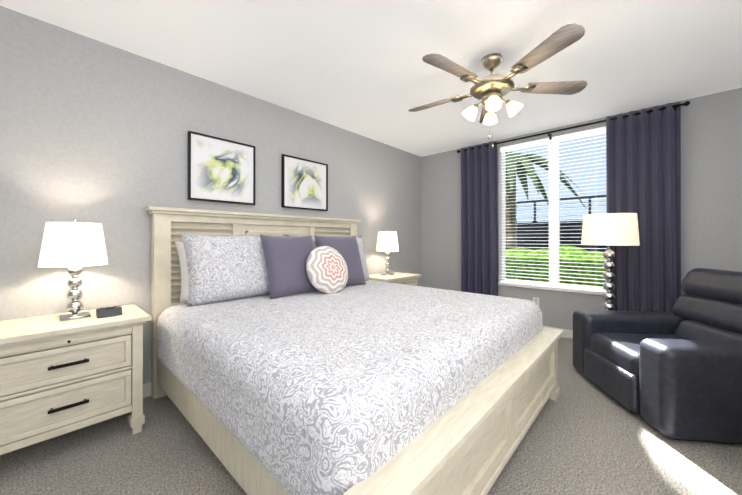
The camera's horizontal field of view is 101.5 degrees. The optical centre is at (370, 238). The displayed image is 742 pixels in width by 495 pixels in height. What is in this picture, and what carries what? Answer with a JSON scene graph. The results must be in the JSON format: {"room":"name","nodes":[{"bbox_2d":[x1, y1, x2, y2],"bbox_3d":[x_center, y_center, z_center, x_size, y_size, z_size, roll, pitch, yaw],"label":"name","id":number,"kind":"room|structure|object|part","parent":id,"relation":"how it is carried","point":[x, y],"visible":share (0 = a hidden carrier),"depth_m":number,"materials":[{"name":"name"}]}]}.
{"room":"bedroom","nodes":[
{"label":"bedroom","id":0,"kind":"room"},
{"bbox_2d":[0,6,420,383],"bbox_3d":[-0.972,-0.080,2.997,0.140,2.440,5.359,0,0,43],"label":"wall","id":1,"kind":"structure","parent":0,"point":[93,130],"depth_m":2.10,"materials":[{"name":"paint"}]},
{"bbox_2d":[143,382,150,397],"bbox_3d":[-0.913,1.092,2.940,0.018,0.095,5.079,0,0,43],"label":"baseboard","id":2,"kind":"structure","parent":1,"relation":"attached to","point":[147,386],"depth_m":2.18,"materials":[{"name":"white"}]},
{"bbox_2d":[188,131,254,204],"bbox_3d":[-1.244,-0.571,2.567,0.032,0.534,0.540,0,0,43],"label":"picture frame","id":3,"kind":"object","parent":1,"relation":"attached to","point":[222,170],"visible":1,"depth_m":2.54,"materials":[{"name":"black metal"}]},
{"bbox_2d":[281,154,327,210],"bbox_3d":[-0.680,-0.565,3.179,0.032,0.520,0.558,0,0,43],"label":"picture frame","id":4,"kind":"object","parent":1,"relation":"attached to","point":[304,183],"visible":1,"depth_m":3.15,"materials":[{"name":"black metal"}]},
{"bbox_2d":[0,337,741,494],"bbox_3d":[0.462,1.197,1.673,4.037,0.120,5.359,0,0,43],"label":"floor","id":5,"kind":"structure","parent":0,"point":[584,435],"depth_m":1.56,"materials":[{"name":"carpet"}]},
{"bbox_2d":[0,304,151,454],"bbox_3d":[-1.710,0.797,1.703,0.490,0.680,0.690,0,0,43],"label":"nightstand","id":6,"kind":"object","parent":5,"relation":"on","point":[58,377],"visible":1,"depth_m":1.57,"materials":[{"name":"beige wood"}]},
{"bbox_2d":[38,218,107,320],"bbox_3d":[-1.712,0.168,1.754,0.292,0.577,0.292,0,0,43],"label":"table lamp","id":7,"kind":"object","parent":6,"relation":"on","point":[75,247],"visible":1,"depth_m":1.68,"materials":[{"name":"white fabric"}]},
{"bbox_2d":[96,306,121,317],"bbox_3d":[-1.548,0.433,1.794,0.076,0.047,0.110,0,0,43],"label":"alarm clock","id":8,"kind":"object","parent":6,"relation":"on","point":[109,311],"visible":1,"depth_m":1.77,"materials":[{"name":"black plastic"}]},
{"bbox_2d":[145,206,563,494],"bbox_3d":[-0.104,0.458,2.194,2.197,1.361,2.084,0,0,43],"label":"bed","id":9,"kind":"object","parent":5,"relation":"on","point":[297,355],"visible":1,"depth_m":1.43,"materials":[{"name":"white fabric"}]},
{"bbox_2d":[175,241,187,304],"bbox_3d":[-1.105,0.244,2.480,0.160,0.460,0.840,-19,-13,41],"label":"pillow","id":10,"kind":"object","parent":9,"relation":"on","point":[180,253],"depth_m":2.20,"materials":[{"name":"white fabric"}]},
{"bbox_3d":[-0.868,0.459,2.897,0.121,1.361,2.084,0,0,43],"label":"headboard","id":11,"kind":"part","parent":9,"relation":"part of","materials":[{"name":"beige wood"}]},
{"bbox_2d":[306,246,347,293],"bbox_3d":[-0.369,0.269,2.611,0.150,0.430,0.430,-26,-18,39],"label":"round pillow","id":12,"kind":"object","parent":9,"relation":"on","point":[326,268],"depth_m":2.54,"materials":[{"name":"white fabric"}]},
{"bbox_2d":[157,280,541,494],"bbox_3d":[-0.085,0.661,2.176,1.917,0.403,2.054,0,0,43],"label":"quilt","id":13,"kind":"object","parent":9,"relation":"on","point":[319,392],"depth_m":1.25,"materials":[{"name":"white fabric"}]},
{"bbox_3d":[0.657,0.902,1.492,0.127,0.468,2.074,0,0,43],"label":"footboard","id":14,"kind":"part","parent":9,"relation":"part of","materials":[{"name":"beige wood"}]},
{"bbox_2d":[369,272,420,285],"bbox_3d":[0.235,0.802,3.814,0.490,0.680,0.690,0,0,43],"label":"nightstand","id":15,"kind":"object","parent":5,"relation":"on","point":[404,278],"visible":0.15,"depth_m":3.70,"materials":[{"name":"beige wood"}]},
{"bbox_2d":[376,229,398,275],"bbox_3d":[0.209,0.173,3.840,0.292,0.577,0.292,0,0,43],"label":"table lamp","id":16,"kind":"object","parent":15,"relation":"on","point":[387,242],"visible":1,"depth_m":3.74,"materials":[{"name":"silver metal"}]},
{"bbox_2d":[581,213,639,310],"bbox_3d":[2.258,0.457,2.876,0.436,1.365,0.436,0,0,43],"label":"floor lamp","id":17,"kind":"object","parent":5,"relation":"on","point":[614,229],"visible":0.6,"depth_m":2.75,"materials":[{"name":"white fabric"}]},
{"bbox_2d":[573,268,741,443],"bbox_3d":[2.239,0.685,2.101,1.159,0.906,0.988,0,0,6],"label":"recliner","id":18,"kind":"object","parent":5,"relation":"on","point":[676,373],"visible":1,"depth_m":1.92,"materials":[{"name":"black leather"}]},
{"bbox_3d":[2.221,0.871,2.483,0.994,0.518,0.233,0,0,6],"label":"arm","id":19,"kind":"part","parent":18,"relation":"part of"},
{"bbox_3d":[2.017,0.824,2.126,0.655,0.183,0.533,0,0,6],"label":"seat","id":20,"kind":"part","parent":18,"relation":"part of","materials":[{"name":"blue leather"}]},
{"bbox_3d":[2.137,0.869,1.733,0.993,0.518,0.233,0,0,6],"label":"arm","id":21,"kind":"part","parent":18,"relation":"part of"},
{"bbox_2d":[0,0,741,156],"bbox_3d":[0.462,-1.363,1.680,4.037,0.120,5.359,0,0,43],"label":"ceiling","id":22,"kind":"structure","parent":0,"point":[360,67],"depth_m":2.10,"materials":[{"name":"paint"}]},
{"bbox_2d":[408,23,586,147],"bbox_3d":[0.835,-0.980,2.211,1.268,0.642,1.284,0,0,43],"label":"ceiling fan","id":23,"kind":"object","parent":22,"relation":"hanging from","point":[491,90],"visible":1,"depth_m":2.10,"materials":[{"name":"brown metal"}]},
{"bbox_2d":[421,88,741,330],"bbox_3d":[2.229,-0.079,3.596,3.757,2.440,0.140,0,0,43],"label":"wall","id":24,"kind":"structure","parent":0,"point":[711,181],"depth_m":2.84,"materials":[{"name":"paint"}]},
{"bbox_2d":[533,297,538,305],"bbox_3d":[2.010,0.777,3.695,0.070,0.115,0.008,0,0,43],"label":"electrical outlet plate","id":25,"kind":"object","parent":24,"relation":"attached to","point":[535,300],"visible":0.56,"depth_m":3.69,"materials":[{"name":"white plastic"}]},
{"bbox_2d":[498,282,604,295],"bbox_3d":[2.165,0.595,3.610,1.268,0.034,0.125,0,0,43],"label":"window sill","id":26,"kind":"structure","parent":24,"relation":"attached to","point":[555,288],"depth_m":3.56,"materials":[{"name":"white"}]},
{"bbox_2d":[501,142,603,288],"bbox_3d":[2.214,-0.311,3.665,1.228,1.785,0.050,0,0,43],"label":"window","id":27,"kind":"structure","parent":24,"relation":"in","point":[551,217],"depth_m":3.65,"materials":[{"name":"white plastic"}]},
{"bbox_2d":[500,127,606,291],"bbox_3d":[2.170,-0.313,3.617,1.204,1.777,0.056,0,0,43],"label":"window blinds","id":28,"kind":"object","parent":27,"relation":"attached to","point":[583,134],"visible":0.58,"depth_m":3.60,"materials":[{"name":"white plastic"}]},
{"bbox_2d":[542,325,572,338],"bbox_3d":[2.179,1.094,3.533,3.690,0.095,0.018,0,0,43],"label":"baseboard","id":29,"kind":"structure","parent":24,"relation":"attached to","point":[567,333],"depth_m":3.47,"materials":[{"name":"white"}]},
{"bbox_2d":[457,101,689,311],"bbox_3d":[2.070,-0.067,3.537,2.284,2.393,0.161,0,0,43],"label":"curtains","id":30,"kind":"object","parent":24,"relation":"attached to","point":[643,163],"visible":0.77,"depth_m":3.01,"materials":[{"name":"purple fabric"}]},
{"bbox_3d":[2.084,-1.210,3.554,2.284,0.082,0.121,0,0,43],"label":"rod","id":31,"kind":"part","parent":30,"relation":"part of","materials":[{"name":"black metal"}]},
{"label":"outside","id":32,"kind":"structure","parent":0,"visible":0},
{"bbox_3d":[14.906,1.366,19.679,55.000,0.130,40.661,0,0,43],"label":"ground","id":33,"kind":"structure","parent":32,"visible":0},
{"bbox_2d":[506,152,585,248],"bbox_3d":[3.025,-0.334,6.743,2.768,3.267,2.794,0,0,43],"label":"palm tree","id":34,"kind":"object","parent":33,"relation":"on","point":[511,218],"visible":0.46,"depth_m":6.68,"materials":[{"name":"green plant"}]},
{"bbox_2d":[506,245,606,286],"bbox_3d":[3.704,0.666,5.731,15.420,1.261,1.379,0,0,43],"label":"hedge","id":35,"kind":"object","parent":33,"relation":"on","point":[545,257],"visible":0.1,"depth_m":5.51,"materials":[{"name":"green plant"}]},
{"bbox_2d":[516,195,606,251],"bbox_3d":[4.688,0.137,7.817,28.040,2.330,0.120,0,0,43],"label":"fence","id":36,"kind":"object","parent":33,"relation":"on","point":[569,228],"visible":0.08,"depth_m":7.88,"materials":[{"name":"black metal"}]}
]}

